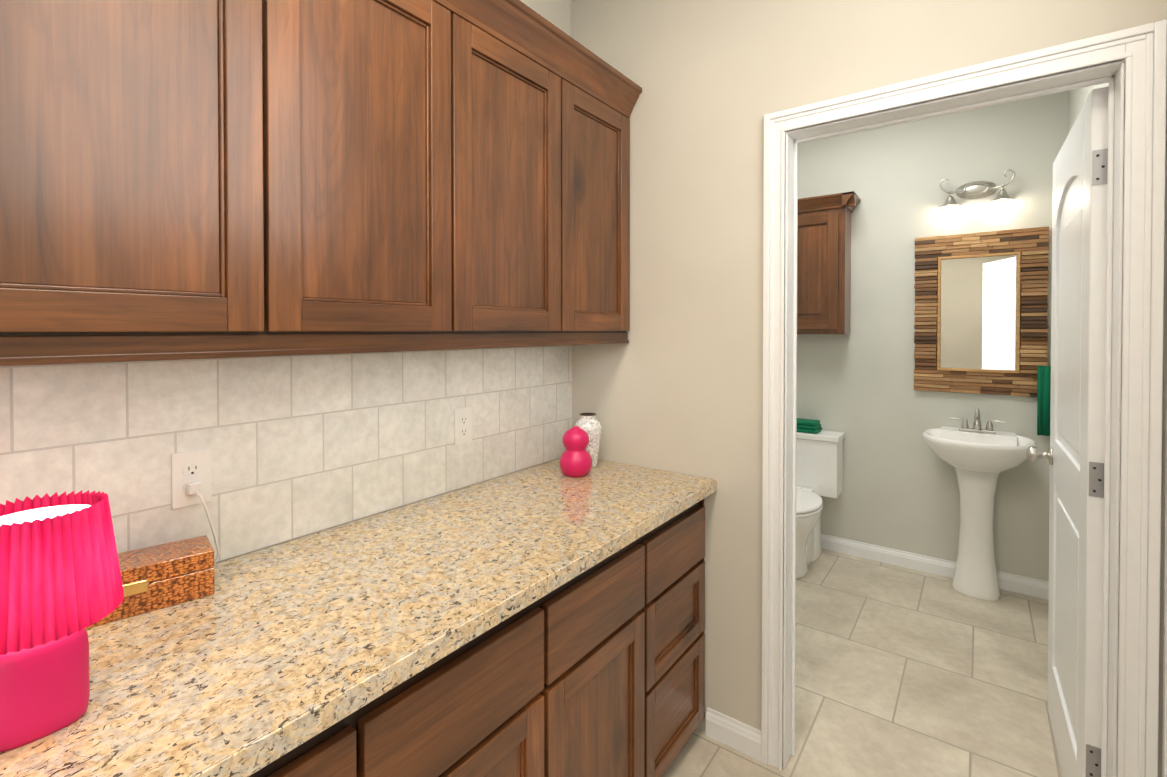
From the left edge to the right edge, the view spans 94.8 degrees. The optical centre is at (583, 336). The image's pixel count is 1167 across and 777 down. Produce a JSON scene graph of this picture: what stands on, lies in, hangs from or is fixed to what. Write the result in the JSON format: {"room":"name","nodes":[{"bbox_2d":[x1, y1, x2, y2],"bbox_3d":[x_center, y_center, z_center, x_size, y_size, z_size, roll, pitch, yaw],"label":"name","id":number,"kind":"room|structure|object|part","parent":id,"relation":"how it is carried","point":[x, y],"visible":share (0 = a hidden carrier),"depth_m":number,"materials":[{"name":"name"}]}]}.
{"room":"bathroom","nodes":[
{"label":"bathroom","id":0,"kind":"room"},
{"bbox_2d":[217,0,569,562],"bbox_3d":[-0.707,0.013,1.491,0.120,2.820,6.247,0,1,36],"label":"wall","id":1,"kind":"structure","parent":0,"point":[556,13],"depth_m":2.16,"materials":[{"name":"beige paint"}]},
{"bbox_2d":[0,0,311,365],"bbox_3d":[-0.857,-0.411,0.928,0.298,0.901,0.582,0,1,36],"label":"upper cabinet","id":2,"kind":"object","parent":1,"relation":"attached to","point":[194,179],"depth_m":0.89,"materials":[{"name":"brown wood"}]},
{"bbox_2d":[0,345,571,562],"bbox_3d":[-0.984,0.277,1.012,0.008,0.475,3.136,0,1,36],"label":"tile backsplash","id":3,"kind":"structure","parent":1,"relation":"attached to","point":[301,445],"depth_m":1.32,"materials":[{"name":"beige tile"}]},
{"bbox_2d":[171,448,210,508],"bbox_3d":[-0.855,0.310,1.173,0.007,0.118,0.072,0,1,36],"label":"electrical outlet","id":4,"kind":"object","parent":3,"relation":"attached to","point":[190,466],"visible":0.88,"depth_m":1.17,"materials":[{"name":"plastic"}]},
{"bbox_2d":[454,407,471,444],"bbox_3d":[-0.400,0.299,1.789,0.007,0.118,0.072,0,1,36],"label":"electrical outlet","id":5,"kind":"object","parent":3,"relation":"attached to","point":[462,425],"visible":1,"depth_m":1.78,"materials":[{"name":"plastic"}]},
{"bbox_2d":[312,0,479,354],"bbox_3d":[-0.590,-0.415,1.290,0.298,0.901,0.582,0,1,36],"label":"upper cabinet","id":6,"kind":"object","parent":1,"relation":"attached to","point":[396,83],"depth_m":1.26,"materials":[{"name":"brown wood"}]},
{"bbox_2d":[480,8,579,348],"bbox_3d":[-0.323,-0.419,1.651,0.298,0.901,0.580,0,1,36],"label":"upper cabinet","id":7,"kind":"object","parent":1,"relation":"attached to","point":[530,96],"depth_m":1.62,"materials":[{"name":"brown wood"}]},
{"bbox_2d":[580,72,634,344],"bbox_3d":[-0.082,-0.422,1.977,0.298,0.901,0.494,0,1,36],"label":"upper cabinet","id":8,"kind":"object","parent":1,"relation":"attached to","point":[604,115],"depth_m":1.96,"materials":[{"name":"brown wood"}]},
{"bbox_2d":[662,549,1061,776],"bbox_3d":[0.049,1.459,0.949,2.000,0.060,6.247,0,1,36],"label":"floor","id":9,"kind":"structure","parent":0,"point":[900,671],"depth_m":2.18,"materials":[{"name":"tile"}]},
{"bbox_2d":[256,682,407,776],"bbox_3d":[-0.728,0.995,0.848,0.606,0.872,0.579,0,1,36],"label":"base cabinet","id":10,"kind":"object","parent":9,"relation":"on","point":[373,742],"depth_m":0.86,"materials":[{"name":"brown wood"}]},
{"bbox_2d":[408,582,571,776],"bbox_3d":[-0.460,0.990,1.210,0.606,0.872,0.579,0,1,36],"label":"base cabinet","id":11,"kind":"object","parent":9,"relation":"on","point":[546,619],"depth_m":1.10,"materials":[{"name":"brown wood"}]},
{"bbox_2d":[0,458,715,776],"bbox_3d":[-0.723,0.537,0.821,0.640,0.041,3.132,0,1,36],"label":"countertop","id":12,"kind":"structure","parent":11,"relation":"on","point":[294,638],"depth_m":0.98,"materials":[{"name":"beige stone"}]},
{"bbox_2d":[0,490,123,751],"bbox_3d":[-0.718,0.370,0.706,0.173,0.295,0.173,0,1,36],"label":"lamp","id":13,"kind":"object","parent":12,"relation":"on","point":[61,587],"visible":1,"depth_m":0.68,"materials":[{"name":"pink fabric"}]},
{"bbox_3d":[-0.718,0.300,0.706,0.173,0.155,0.173,0,1,36],"label":"lamp shade","id":14,"kind":"part","parent":13,"relation":"part of","materials":[{"name":"pink fabric"}]},
{"bbox_2d":[85,535,214,628],"bbox_3d":[-0.862,0.470,1.024,0.250,0.088,0.114,-1,1,-42],"label":"box","id":15,"kind":"object","parent":12,"relation":"on","point":[156,577],"visible":0.58,"depth_m":1.02,"materials":[{"name":"wood"}]},
{"bbox_2d":[187,481,219,564],"bbox_3d":[-0.795,0.417,0.962,0.344,0.194,0.359,0,1,36],"label":"lamp cord","id":16,"kind":"object","parent":12,"relation":"on","point":[193,487],"visible":0.44,"depth_m":1.16,"materials":[{"name":"plastic"}]},
{"bbox_2d":[559,426,591,477],"bbox_3d":[-0.028,0.416,1.953,0.120,0.174,0.120,0,1,36],"label":"vase","id":17,"kind":"object","parent":12,"relation":"on","point":[575,460],"visible":1,"depth_m":1.91,"materials":[{"name":"pink ceramic"}]},
{"bbox_2d":[574,413,601,467],"bbox_3d":[0.017,0.402,2.081,0.108,0.201,0.108,0,1,36],"label":"vase","id":18,"kind":"object","parent":12,"relation":"on","point":[590,424],"visible":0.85,"depth_m":2.04,"materials":[{"name":"ceramic"}]},
{"bbox_2d":[572,534,651,776],"bbox_3d":[-0.213,0.987,1.545,0.606,0.872,0.513,0,1,36],"label":"base cabinet","id":19,"kind":"object","parent":9,"relation":"on","point":[612,603],"depth_m":1.45,"materials":[{"name":"brown wood"}]},
{"bbox_2d":[652,502,704,776],"bbox_3d":[0.048,0.983,1.897,0.606,0.872,0.493,0,1,36],"label":"base cabinet","id":20,"kind":"object","parent":9,"relation":"on","point":[678,548],"depth_m":1.75,"materials":[{"name":"brown wood"}]},
{"bbox_2d":[796,430,844,578],"bbox_3d":[1.286,1.012,3.308,0.460,0.782,0.709,0,1,36],"label":"toilet","id":21,"kind":"object","parent":9,"relation":"on","point":[819,464],"visible":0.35,"depth_m":3.35,"materials":[{"name":"ceramic"}]},
{"bbox_2d":[797,418,821,433],"bbox_3d":[1.401,0.582,3.534,0.290,0.068,0.155,0,1,36],"label":"towel","id":22,"kind":"object","parent":21,"relation":"on","point":[809,426],"visible":0.44,"depth_m":3.44,"materials":[{"name":"green fabric"}]},
{"bbox_2d":[923,408,1036,600],"bbox_3d":[2.107,0.905,2.878,0.490,1.005,0.443,0,1,36],"label":"pedestal sink","id":23,"kind":"object","parent":9,"relation":"on","point":[977,457],"visible":1,"depth_m":2.88,"materials":[{"name":"ceramic"}]},
{"bbox_2d":[949,408,1006,433],"bbox_3d":[2.164,0.466,2.951,0.261,0.128,0.137,0,1,36],"label":"faucet","id":24,"kind":"object","parent":23,"relation":"on","point":[964,429],"depth_m":2.97,"materials":[{"name":"silver metal"}]},
{"bbox_2d":[570,0,1166,776],"bbox_3d":[0.688,0.010,1.798,1.760,2.820,0.120,0,1,36],"label":"wall","id":25,"kind":"structure","parent":0,"point":[676,384],"depth_m":1.87,"materials":[{"name":"beige paint"}]},
{"bbox_2d":[706,707,760,760],"bbox_3d":[0.518,1.373,1.855,0.199,0.092,0.015,0,1,36],"label":"baseboard","id":26,"kind":"structure","parent":25,"relation":"attached to","point":[734,734],"depth_m":1.85,"materials":[{"name":"white wood"}]},
{"bbox_2d":[761,20,1166,776],"bbox_3d":[0.992,0.348,1.525,0.942,2.150,0.246,0,1,36],"label":"door frame","id":27,"kind":"structure","parent":25,"relation":"attached to","point":[1129,66],"depth_m":1.33,"materials":[{"name":"white wood"}]},
{"bbox_2d":[1026,87,1107,776],"bbox_3d":[1.548,0.385,1.707,0.181,2.060,0.771,0,1,36],"label":"door","id":28,"kind":"structure","parent":25,"relation":"in","point":[1077,400],"depth_m":1.54,"materials":[{"name":"white wood"}]},
{"bbox_3d":[1.739,0.442,1.965,0.181,0.064,0.065,0,1,36],"label":"knob","id":29,"kind":"part","parent":28,"relation":"part of","materials":[{"name":"silver metal"}]},
{"bbox_3d":[1.337,0.341,1.390,0.042,1.645,0.010,0,1,36],"label":"door hinge","id":30,"kind":"part","parent":28,"relation":"part of","materials":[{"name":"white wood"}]},
{"bbox_2d":[797,91,1068,581],"bbox_3d":[1.869,-0.008,3.396,1.760,2.820,0.120,0,1,36],"label":"wall","id":31,"kind":"structure","parent":0,"point":[900,491],"depth_m":3.24,"materials":[{"name":"grey paint"}]},
{"bbox_2d":[797,191,860,333],"bbox_3d":[1.432,-0.441,3.488,0.624,0.855,0.239,0,1,36],"label":"upper cabinet","id":32,"kind":"object","parent":31,"relation":"attached to","point":[824,264],"visible":0.46,"depth_m":3.35,"materials":[{"name":"brown wood"}]},
{"bbox_2d":[821,534,1048,599],"bbox_3d":[1.829,1.356,3.357,1.758,0.092,0.015,0,1,36],"label":"baseboard","id":33,"kind":"structure","parent":31,"relation":"attached to","point":[1007,581],"depth_m":3.22,"materials":[{"name":"white wood"}]},
{"bbox_2d":[939,169,1015,208],"bbox_3d":[2.195,-0.823,3.003,0.346,0.168,0.109,0,1,36],"label":"sconce","id":34,"kind":"object","parent":31,"relation":"attached to","point":[975,189],"visible":1,"depth_m":3.02,"materials":[{"name":"silver metal"}]},
{"bbox_2d":[914,226,1048,396],"bbox_3d":[2.223,-0.129,3.030,0.609,0.908,0.042,0,1,36],"label":"mirror","id":35,"kind":"object","parent":31,"relation":"attached to","point":[981,315],"visible":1,"depth_m":3.02,"materials":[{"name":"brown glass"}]},
{"bbox_2d":[1037,352,1050,435],"bbox_3d":[2.464,0.283,2.829,0.112,0.479,0.087,0,1,36],"label":"hanging towel","id":36,"kind":"object","parent":31,"relation":"hanging from","point":[1043,398],"visible":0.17,"depth_m":2.82,"materials":[{"name":"green fabric"}]},
{"bbox_2d":[1068,83,1108,133],"bbox_3d":[0.805,0.026,0.374,0.120,2.820,6.247,0,1,36],"label":"wall","id":37,"kind":"structure","parent":0,"point":[1078,98],"depth_m":2.56,"materials":[{"name":"beige paint"}]}
]}

